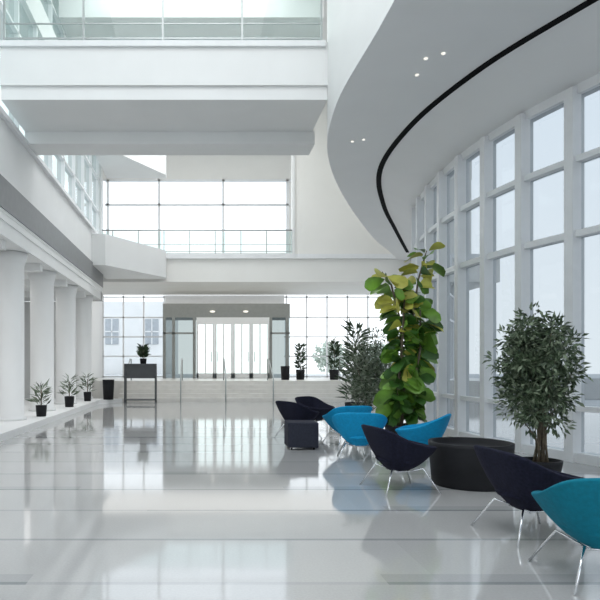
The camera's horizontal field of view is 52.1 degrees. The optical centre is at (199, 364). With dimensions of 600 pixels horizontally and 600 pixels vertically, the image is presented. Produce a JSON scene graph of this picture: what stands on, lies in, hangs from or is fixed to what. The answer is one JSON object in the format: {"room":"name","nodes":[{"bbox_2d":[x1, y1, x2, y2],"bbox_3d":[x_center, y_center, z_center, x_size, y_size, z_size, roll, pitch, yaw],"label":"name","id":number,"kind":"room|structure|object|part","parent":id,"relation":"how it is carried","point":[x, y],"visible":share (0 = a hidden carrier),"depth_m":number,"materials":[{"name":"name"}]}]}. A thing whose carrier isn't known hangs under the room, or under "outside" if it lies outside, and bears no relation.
{"room":"lobby","nodes":[
{"label":"lobby","id":0,"kind":"room"},
{"bbox_2d":[24,302,55,397],"bbox_3d":[-6.190,-0.575,24.800,2.380,4.050,0.200,0,0,0],"label":"wall","id":1,"kind":"structure","parent":0,"point":[26,304],"depth_m":24.70,"materials":[{"name":"white paint"}]},
{"bbox_2d":[0,0,102,378],"bbox_3d":[-4.560,-5.450,11.500,1.280,12.200,39.000,0,0,0],"label":"wall","id":2,"kind":"structure","parent":0,"point":[25,170],"depth_m":15.75,"materials":[{"name":"white paint"}]},
{"bbox_2d":[0,0,99,232],"bbox_3d":[-4.190,-7.925,8.200,0.220,5.650,32.400,0,0,0],"label":"frame","id":3,"kind":"object","parent":2,"relation":"attached to","point":[12,16],"visible":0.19,"depth_m":19.56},
{"bbox_2d":[95,155,165,178],"bbox_3d":[-2.735,-8.550,24.050,2.570,1.000,3.700,0,0,0],"label":"gallery","id":4,"kind":"object","parent":2,"relation":"attached to","point":[113,166],"visible":0.47,"depth_m":24.70,"materials":[{"name":"white paint"}]},
{"bbox_2d":[0,0,327,154],"bbox_3d":[-0.690,-6.320,13.265,6.620,2.540,2.670,0,0,0],"label":"footbridge","id":5,"kind":"object","parent":2,"relation":"attached to","point":[83,95],"visible":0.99,"depth_m":12.06,"materials":[{"name":"white paint"}]},
{"bbox_3d":[-0.700,-7.025,13.260,6.536,1.130,2.340,0,0,0],"label":"railing","id":6,"kind":"part","parent":5,"relation":"part of","materials":[{"name":"clear glass"}]},
{"bbox_2d":[59,0,323,36],"bbox_3d":[-0.241,-10.665,17.500,7.518,1.630,1.000,0,0,0],"label":"glass railing","id":7,"kind":"object","parent":2,"relation":"attached to","point":[70,11],"visible":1,"depth_m":17.00,"materials":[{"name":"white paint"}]},
{"bbox_2d":[0,0,326,41],"bbox_3d":[3.000,-11.650,11.650,22.000,0.400,39.300,0,0,0],"label":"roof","id":8,"kind":"structure","parent":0,"point":[22,31],"depth_m":20.60,"materials":[{"name":"white paint"}]},
{"bbox_2d":[103,155,290,252],"bbox_3d":[4.400,-8.150,31.050,19.200,6.800,0.300,0,0,0],"label":"wall","id":9,"kind":"structure","parent":0,"point":[177,166],"depth_m":30.90,"materials":[{"name":"paint"},{"name":"steel"}]},
{"bbox_2d":[105,179,290,253],"bbox_3d":[-0.100,-7.175,30.975,9.800,4.750,0.250,0,0,0],"label":"frame","id":10,"kind":"object","parent":9,"relation":"attached to","point":[107,181],"visible":0.48,"depth_m":30.85,"materials":[{"name":"white metal"}]},
{"bbox_2d":[92,377,377,399],"bbox_3d":[4.300,1.200,27.960,18.600,1.100,6.680,0,0,0],"label":"floor","id":11,"kind":"structure","parent":0,"point":[98,383],"depth_m":25.16,"materials":[{"name":"stone"}]},
{"bbox_2d":[163,304,289,377],"bbox_3d":[1.275,-1.161,29.950,6.150,3.619,1.900,0,0,0],"label":"surround","id":12,"kind":"object","parent":11,"relation":"on","point":[173,311],"visible":0.87,"depth_m":29.00,"materials":[{"name":"grey metal"}]},
{"bbox_2d":[166,318,289,377],"bbox_3d":[1.275,-0.830,29.100,6.150,2.940,0.001,0,0,0],"label":"glass","id":13,"kind":"object","parent":12,"relation":"attached to","point":[183,342],"visible":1,"depth_m":29.10,"materials":[{"name":"clear glass"}]},
{"bbox_2d":[196,317,268,377],"bbox_3d":[1.590,-0.826,28.992,3.520,2.949,0.176,0,0,0],"label":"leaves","id":14,"kind":"object","parent":11,"relation":"on","point":[199,320],"visible":0.99,"depth_m":28.96,"materials":[{"name":"glass"},{"name":"steel"}]},
{"bbox_2d":[103,295,391,377],"bbox_3d":[4.282,-1.475,30.975,18.635,4.250,0.150,0,0,0],"label":"frame","id":15,"kind":"object","parent":11,"relation":"on","point":[167,299],"visible":0.45,"depth_m":30.90,"materials":[{"name":"grey metal"}]},
{"bbox_2d":[281,366,289,379],"bbox_3d":[3.750,0.349,26.400,0.400,0.600,0.400,0,0,0],"label":"plant pot","id":16,"kind":"object","parent":11,"relation":"on","point":[285,370],"visible":1,"depth_m":26.24,"materials":[{"name":"plastic"}]},
{"bbox_2d":[292,342,306,379],"bbox_3d":[4.431,-0.187,26.616,0.755,1.671,0.745,0,0,0],"label":"potted plant","id":17,"kind":"object","parent":11,"relation":"on","point":[300,373],"visible":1,"depth_m":26.54,"materials":[{"name":"green plant"}]},
{"bbox_3d":[4.450,0.424,26.600,0.400,0.450,0.400,0,0,0],"label":"pot","id":18,"kind":"part","parent":17,"relation":"part of","materials":[{"name":"plastic"}]},
{"bbox_2d":[327,338,343,379],"bbox_3d":[5.939,-0.303,26.650,0.855,1.905,0.859,0,0,0],"label":"potted plant","id":19,"kind":"object","parent":11,"relation":"on","point":[333,372],"visible":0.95,"depth_m":26.52,"materials":[{"name":"green plant"}]},
{"bbox_3d":[5.950,0.424,26.600,0.440,0.450,0.440,0,0,0],"label":"pot","id":20,"kind":"part","parent":19,"relation":"part of","materials":[{"name":"plastic"}]},
{"bbox_2d":[196,374,348,374],"bbox_3d":[10.000,1.875,30.000,140.000,0.150,180.000,0,0,0],"label":"ground","id":21,"kind":"structure","parent":0,"point":[196,374],"depth_m":113.70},
{"bbox_2d":[104,302,162,374],"bbox_3d":[-8.000,-1.480,49.950,12.000,6.540,10.100,0,0,0],"label":"building","id":22,"kind":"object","parent":21,"relation":"on","point":[112,326],"visible":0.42,"depth_m":45.00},
{"bbox_2d":[104,375,344,376],"bbox_3d":[10.000,1.245,37.655,60.000,1.090,12.690,0,0,0],"label":"terrace","id":23,"kind":"object","parent":21,"relation":"on","point":[104,375],"visible":0.02,"depth_m":40.00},
{"bbox_2d":[312,341,350,372],"bbox_3d":[10.477,-0.143,48.068,3.207,3.886,2.773,0,0,36],"label":"tree","id":24,"kind":"object","parent":21,"relation":"on","point":[321,361],"visible":0.42,"depth_m":47.78,"materials":[{"name":"green plant"}]},
{"bbox_2d":[366,341,392,370],"bbox_3d":[15.015,-0.149,50.006,3.181,3.899,2.681,0,0,16],"label":"tree","id":25,"kind":"object","parent":21,"relation":"on","point":[383,344],"visible":0.04,"depth_m":49.69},
{"bbox_2d":[0,400,599,599],"bbox_3d":[3.100,1.600,8.300,21.000,0.300,32.600,0,0,0],"label":"floor","id":26,"kind":"structure","parent":0,"point":[129,500],"depth_m":5.59,"materials":[{"name":"tile"}]},
{"bbox_2d":[0,398,121,441],"bbox_3d":[-5.190,1.375,12.150,4.380,0.149,22.300,0,0,0],"label":"ledge","id":27,"kind":"object","parent":26,"relation":"on","point":[8,429],"visible":0.5,"depth_m":15.36,"materials":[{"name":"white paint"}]},
{"bbox_2d":[0,250,27,420],"bbox_3d":[-4.500,-0.670,14.200,0.820,3.939,0.820,0,0,0],"label":"column","id":28,"kind":"structure","parent":27,"relation":"on","point":[12,263],"depth_m":13.89,"materials":[{"name":"white paint"}]},
{"bbox_2d":[25,378,50,416],"bbox_3d":[-4.070,0.813,15.176,0.711,0.972,0.690,0,0,-11],"label":"potted plant","id":29,"kind":"object","parent":27,"relation":"on","point":[41,410],"visible":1,"depth_m":15.12,"materials":[{"name":"green plant"}]},
{"bbox_3d":[-4.020,1.159,15.200,0.280,0.280,0.280,0,0,0],"label":"pot","id":30,"kind":"part","parent":29,"relation":"part of","materials":[{"name":"plastic"}]},
{"bbox_2d":[27,270,56,411],"bbox_3d":[-4.500,-0.670,17.100,0.820,3.939,0.820,0,0,0],"label":"column","id":31,"kind":"structure","parent":27,"relation":"on","point":[41,283],"depth_m":16.82,"materials":[{"name":"white paint"}]},
{"bbox_2d":[54,285,77,404],"bbox_3d":[-4.500,-0.670,20.100,0.820,3.939,0.820,0,0,0],"label":"column","id":32,"kind":"structure","parent":27,"relation":"on","point":[65,296],"depth_m":19.81,"materials":[{"name":"white paint"}]},
{"bbox_2d":[58,374,79,406],"bbox_3d":[-4.053,0.772,18.576,0.714,1.054,0.739,0,0,24],"label":"potted plant","id":33,"kind":"object","parent":27,"relation":"on","point":[69,400],"visible":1,"depth_m":18.54,"materials":[{"name":"green plant"}]},
{"bbox_3d":[-4.050,1.134,18.600,0.300,0.330,0.300,0,0,0],"label":"pot","id":34,"kind":"part","parent":33,"relation":"part of","materials":[{"name":"plastic"}]},
{"bbox_2d":[76,295,93,398],"bbox_3d":[-4.500,-0.670,23.100,0.820,3.939,0.820,0,0,0],"label":"column","id":35,"kind":"structure","parent":27,"relation":"on","point":[83,305],"depth_m":22.80,"materials":[{"name":"white paint"}]},
{"bbox_2d":[77,372,96,400],"bbox_3d":[-4.090,0.756,21.595,0.799,1.086,0.656,0,0,21],"label":"potted plant","id":36,"kind":"object","parent":27,"relation":"on","point":[87,395],"visible":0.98,"depth_m":21.52,"materials":[{"name":"green plant"}]},
{"bbox_3d":[-4.050,1.134,21.600,0.280,0.330,0.280,0,0,0],"label":"pot","id":37,"kind":"part","parent":36,"relation":"part of","materials":[{"name":"plastic"}]},
{"bbox_2d":[102,379,113,399],"bbox_3d":[-3.450,0.924,22.600,0.440,0.750,0.440,0,0,0],"label":"plant pot","id":38,"kind":"object","parent":27,"relation":"on","point":[108,384],"visible":1,"depth_m":22.43,"materials":[{"name":"plastic"}]},
{"bbox_2d":[124,364,156,403],"bbox_3d":[-2.250,0.700,22.725,1.200,1.500,0.450,0,0,0],"label":"console table","id":39,"kind":"object","parent":26,"relation":"on","point":[130,370],"visible":1,"depth_m":22.55,"materials":[{"name":"grey metal"}]},
{"bbox_2d":[135,343,150,363],"bbox_3d":[-2.127,-0.453,22.692,0.635,0.805,0.619,0,0,0],"label":"potted plant","id":40,"kind":"object","parent":39,"relation":"on","point":[142,352],"visible":1,"depth_m":22.63,"materials":[{"name":"green plant"}]},
{"bbox_3d":[-2.150,-0.151,22.720,0.260,0.200,0.260,0,0,0],"label":"pot","id":41,"kind":"part","parent":40,"relation":"part of","materials":[{"name":"plastic"}]},
{"bbox_2d":[180,359,182,401],"bbox_3d":[-0.750,0.589,24.300,0.048,1.722,2.048,0,0,0],"label":"handrail","id":42,"kind":"object","parent":26,"relation":"on","point":[181,372],"visible":1,"depth_m":23.78,"materials":[{"name":"silver metal"}]},
{"bbox_2d":[223,359,225,401],"bbox_3d":[1.000,0.589,24.300,0.048,1.722,2.048,0,0,0],"label":"handrail","id":43,"kind":"object","parent":26,"relation":"on","point":[224,368],"visible":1,"depth_m":23.96,"materials":[{"name":"silver metal"}]},
{"bbox_2d":[118,381,354,401],"bbox_3d":[1.500,1.050,24.150,9.400,0.799,1.500,0,0,0],"label":"entrance steps","id":44,"kind":"structure","parent":26,"relation":"on","point":[167,391],"depth_m":24.00,"materials":[{"name":"stone"}]},
{"bbox_2d":[267,359,273,401],"bbox_3d":[2.850,0.589,24.300,0.048,1.722,2.048,0,0,0],"label":"handrail","id":45,"kind":"object","parent":26,"relation":"on","point":[267,359],"visible":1,"depth_m":23.93,"materials":[{"name":"silver metal"}]},
{"bbox_2d":[274,401,321,438],"bbox_3d":[1.940,1.079,11.894,0.743,0.752,0.814,0,0,-30],"label":"lounge chair","id":46,"kind":"object","parent":26,"relation":"on","point":[288,410],"visible":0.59,"depth_m":11.61,"materials":[{"name":"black fabric"}]},
{"bbox_2d":[284,420,318,449],"bbox_3d":[1.760,1.215,10.450,0.520,0.470,0.500,0,0,0],"label":"ottoman","id":47,"kind":"object","parent":26,"relation":"on","point":[297,433],"visible":1,"depth_m":10.20,"materials":[{"name":"grey fabric"}]},
{"bbox_2d":[295,396,334,421],"bbox_3d":[2.542,1.079,13.209,0.814,0.752,0.743,0,0,-40],"label":"lounge chair","id":48,"kind":"object","parent":26,"relation":"on","point":[312,403],"visible":0.52,"depth_m":13.39,"materials":[{"name":"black fabric"}]},
{"bbox_2d":[320,406,372,449],"bbox_3d":[2.603,1.079,10.688,0.814,0.752,0.743,0,0,-15],"label":"lounge chair","id":49,"kind":"object","parent":26,"relation":"on","point":[327,417],"visible":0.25,"depth_m":10.38,"materials":[{"name":"blue fabric"}]},
{"bbox_2d":[334,318,373,405],"bbox_3d":[3.961,0.123,15.190,1.012,2.654,1.052,0,0,-36],"label":"potted plant","id":50,"kind":"object","parent":26,"relation":"on","point":[348,328],"visible":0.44,"depth_m":15.21,"materials":[{"name":"green plant"}]},
{"bbox_3d":[3.950,1.200,15.200,0.560,0.500,0.560,0,0,0],"label":"pot","id":51,"kind":"part","parent":50,"relation":"part of","materials":[{"name":"plastic"}]},
{"bbox_2d":[332,413,386,461],"bbox_3d":[2.437,1.079,9.188,0.814,0.752,0.743,0,0,14],"label":"lounge chair","id":52,"kind":"object","parent":26,"relation":"on","point":[348,425],"visible":0.77,"depth_m":8.93,"materials":[{"name":"blue fabric"}]},
{"bbox_2d":[338,327,390,410],"bbox_3d":[3.758,0.280,13.336,1.340,2.339,1.404,0,0,0],"label":"potted shrub","id":53,"kind":"object","parent":26,"relation":"on","point":[366,380],"visible":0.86,"depth_m":13.16,"materials":[{"name":"green plant"}]},
{"bbox_2d":[359,424,440,496],"bbox_3d":[2.318,1.079,6.998,0.743,0.752,0.814,0,0,-10],"label":"lounge chair","id":54,"kind":"object","parent":26,"relation":"on","point":[395,453],"visible":1,"depth_m":6.74,"materials":[{"name":"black fabric"}]},
{"bbox_2d":[364,242,445,434],"bbox_3d":[3.990,-0.451,11.535,1.581,3.802,1.102,0,0,-23],"label":"fiddle leaf fig","id":55,"kind":"object","parent":26,"relation":"on","point":[403,394],"visible":0.97,"depth_m":11.45,"materials":[{"name":"plant"}]},
{"bbox_2d":[395,413,451,444],"bbox_3d":[3.250,1.079,8.744,0.743,0.752,0.814,0,0,30],"label":"lounge chair","id":56,"kind":"object","parent":26,"relation":"on","point":[420,433],"visible":0.59,"depth_m":8.44,"materials":[{"name":"blue fabric"}]},
{"bbox_2d":[428,437,514,491],"bbox_3d":[3.280,1.190,7.280,0.960,0.520,0.960,0,0,0],"label":"planter","id":57,"kind":"object","parent":26,"relation":"on","point":[455,464],"visible":0.8,"depth_m":6.97,"materials":[{"name":"black plastic"}]},
{"bbox_2d":[411,73,599,466],"bbox_3d":[9.361,-1.600,11.504,8.552,6.100,39.107,0,0,0],"label":"frame","id":58,"kind":"object","parent":26,"relation":"on","point":[423,228],"visible":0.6,"depth_m":10.86,"materials":[{"name":"white metal"}]},
{"bbox_2d":[447,219,453,427],"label":"glass","id":59,"kind":"object","parent":58,"relation":"attached to","point":[450,225],"depth_m":12.62,"materials":[{"name":"clear glass"}]},
{"bbox_2d":[466,151,479,202],"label":"glass","id":60,"kind":"object","parent":58,"relation":"attached to","point":[472,163],"depth_m":11.55,"materials":[{"name":"clear glass"}]},
{"bbox_2d":[466,205,479,433],"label":"glass","id":61,"kind":"object","parent":58,"relation":"attached to","point":[472,215],"depth_m":11.55,"materials":[{"name":"clear glass"}]},
{"bbox_2d":[493,129,514,189],"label":"glass","id":62,"kind":"object","parent":58,"relation":"attached to","point":[504,146],"depth_m":10.55,"materials":[{"name":"clear glass"}]},
{"bbox_2d":[493,188,514,440],"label":"glass","id":63,"kind":"object","parent":58,"relation":"attached to","point":[503,204],"depth_m":10.60,"materials":[{"name":"clear glass"}]},
{"bbox_2d":[530,103,563,172],"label":"glass","id":64,"kind":"object","parent":58,"relation":"attached to","point":[546,129],"depth_m":9.57,"materials":[{"name":"clear glass"}]},
{"bbox_2d":[530,169,563,341],"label":"glass","id":65,"kind":"object","parent":58,"relation":"attached to","point":[546,214],"depth_m":9.57,"materials":[{"name":"clear glass"}]},
{"bbox_2d":[581,86,599,152],"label":"glass","id":66,"kind":"object","parent":58,"relation":"attached to","point":[590,100],"depth_m":8.84,"materials":[{"name":"clear glass"}]},
{"bbox_2d":[581,156,599,454],"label":"glass","id":67,"kind":"object","parent":58,"relation":"attached to","point":[590,169],"depth_m":8.84,"materials":[{"name":"clear glass"}]},
{"bbox_2d":[471,445,582,547],"bbox_3d":[2.808,1.079,5.119,0.743,0.752,0.814,0,0,-6],"label":"lounge chair","id":68,"kind":"object","parent":26,"relation":"on","point":[513,477],"visible":0.8,"depth_m":4.91,"materials":[{"name":"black fabric"}]},
{"bbox_2d":[482,301,592,471],"bbox_3d":[4.387,0.306,7.820,1.238,2.288,1.170,0,0,36],"label":"fig tree","id":69,"kind":"object","parent":26,"relation":"on","point":[539,362],"visible":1,"depth_m":7.62,"materials":[{"name":"green plant"}]},
{"bbox_3d":[4.420,1.340,7.800,0.520,0.220,0.520,0,0,0],"label":"pot","id":70,"kind":"part","parent":69,"relation":"part of","materials":[{"name":"plastic"}]},
{"bbox_2d":[527,478,599,595],"bbox_3d":[2.719,1.079,4.068,0.814,0.752,0.743,0,0,6],"label":"lounge chair","id":71,"kind":"object","parent":26,"relation":"on","point":[573,505],"visible":1,"depth_m":3.88,"materials":[{"name":"teal fabric"}]},
{"bbox_2d":[291,102,390,253],"bbox_3d":[6.400,-8.175,26.175,4.800,6.750,0.450,0,0,0],"label":"wall","id":72,"kind":"structure","parent":0,"point":[323,221],"depth_m":26.00,"materials":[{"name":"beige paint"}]},
{"bbox_2d":[91,230,410,294],"bbox_3d":[4.000,-4.740,26.500,18.000,2.280,8.600,0,0,0],"label":"gallery","id":73,"kind":"object","parent":72,"relation":"attached to","point":[127,267],"visible":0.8,"depth_m":26.00,"materials":[{"name":"beige paint"}]},
{"bbox_3d":[-0.450,-5.340,26.050,8.936,1.080,0.060,0,0,0],"label":"railing","id":74,"kind":"part","parent":73,"relation":"part of","materials":[{"name":"clear glass"}]},
{"bbox_2d":[327,0,393,138],"bbox_3d":[3.837,-8.050,9.307,3.481,7.000,34.543,0,0,10],"label":"wall","id":75,"kind":"structure","parent":0,"point":[352,25],"depth_m":9.74,"materials":[{"name":"white paint"}]},
{"bbox_2d":[351,52,444,142],"bbox_3d":[3.325,-4.538,9.350,0.510,0.016,5.760,0,0,0],"label":"recessed light","id":76,"kind":"object","parent":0,"point":[443,53],"depth_m":9.38,"materials":[{"name":"white"}]},
{"bbox_2d":[327,0,599,259],"bbox_3d":[7.930,-4.370,9.000,11.140,0.360,34.000,0,0,0],"label":"ceiling","id":77,"kind":"structure","parent":0,"point":[383,93],"depth_m":9.53,"materials":[{"name":"paint"}]},
{"bbox_2d":[376,0,597,252],"bbox_3d":[7.762,-4.567,8.600,7.652,0.065,31.250,0,0,0],"label":"track","id":78,"kind":"object","parent":77,"relation":"in","point":[586,3],"depth_m":9.84,"materials":[{"name":"black metal"}]},
{"bbox_3d":[-7.500,-0.650,9.000,0.200,4.200,34.000,0,0,0],"label":"wall","id":79,"kind":"structure","parent":0,"visible":0},
{"bbox_2d":[0,174,102,288],"bbox_3d":[-4.160,-3.450,8.300,0.380,0.700,32.600,0,0,0],"label":"trim","id":80,"kind":"structure","parent":79,"relation":"attached to","point":[13,203],"depth_m":15.12,"materials":[{"name":"grey paint"}]},
{"bbox_2d":[0,210,103,300],"bbox_3d":[-5.700,-2.775,8.500,3.400,0.650,33.000,0,0,0],"label":"beam","id":81,"kind":"structure","parent":79,"relation":"attached to","point":[14,237],"depth_m":15.71,"materials":[{"name":"white paint"}]}
]}

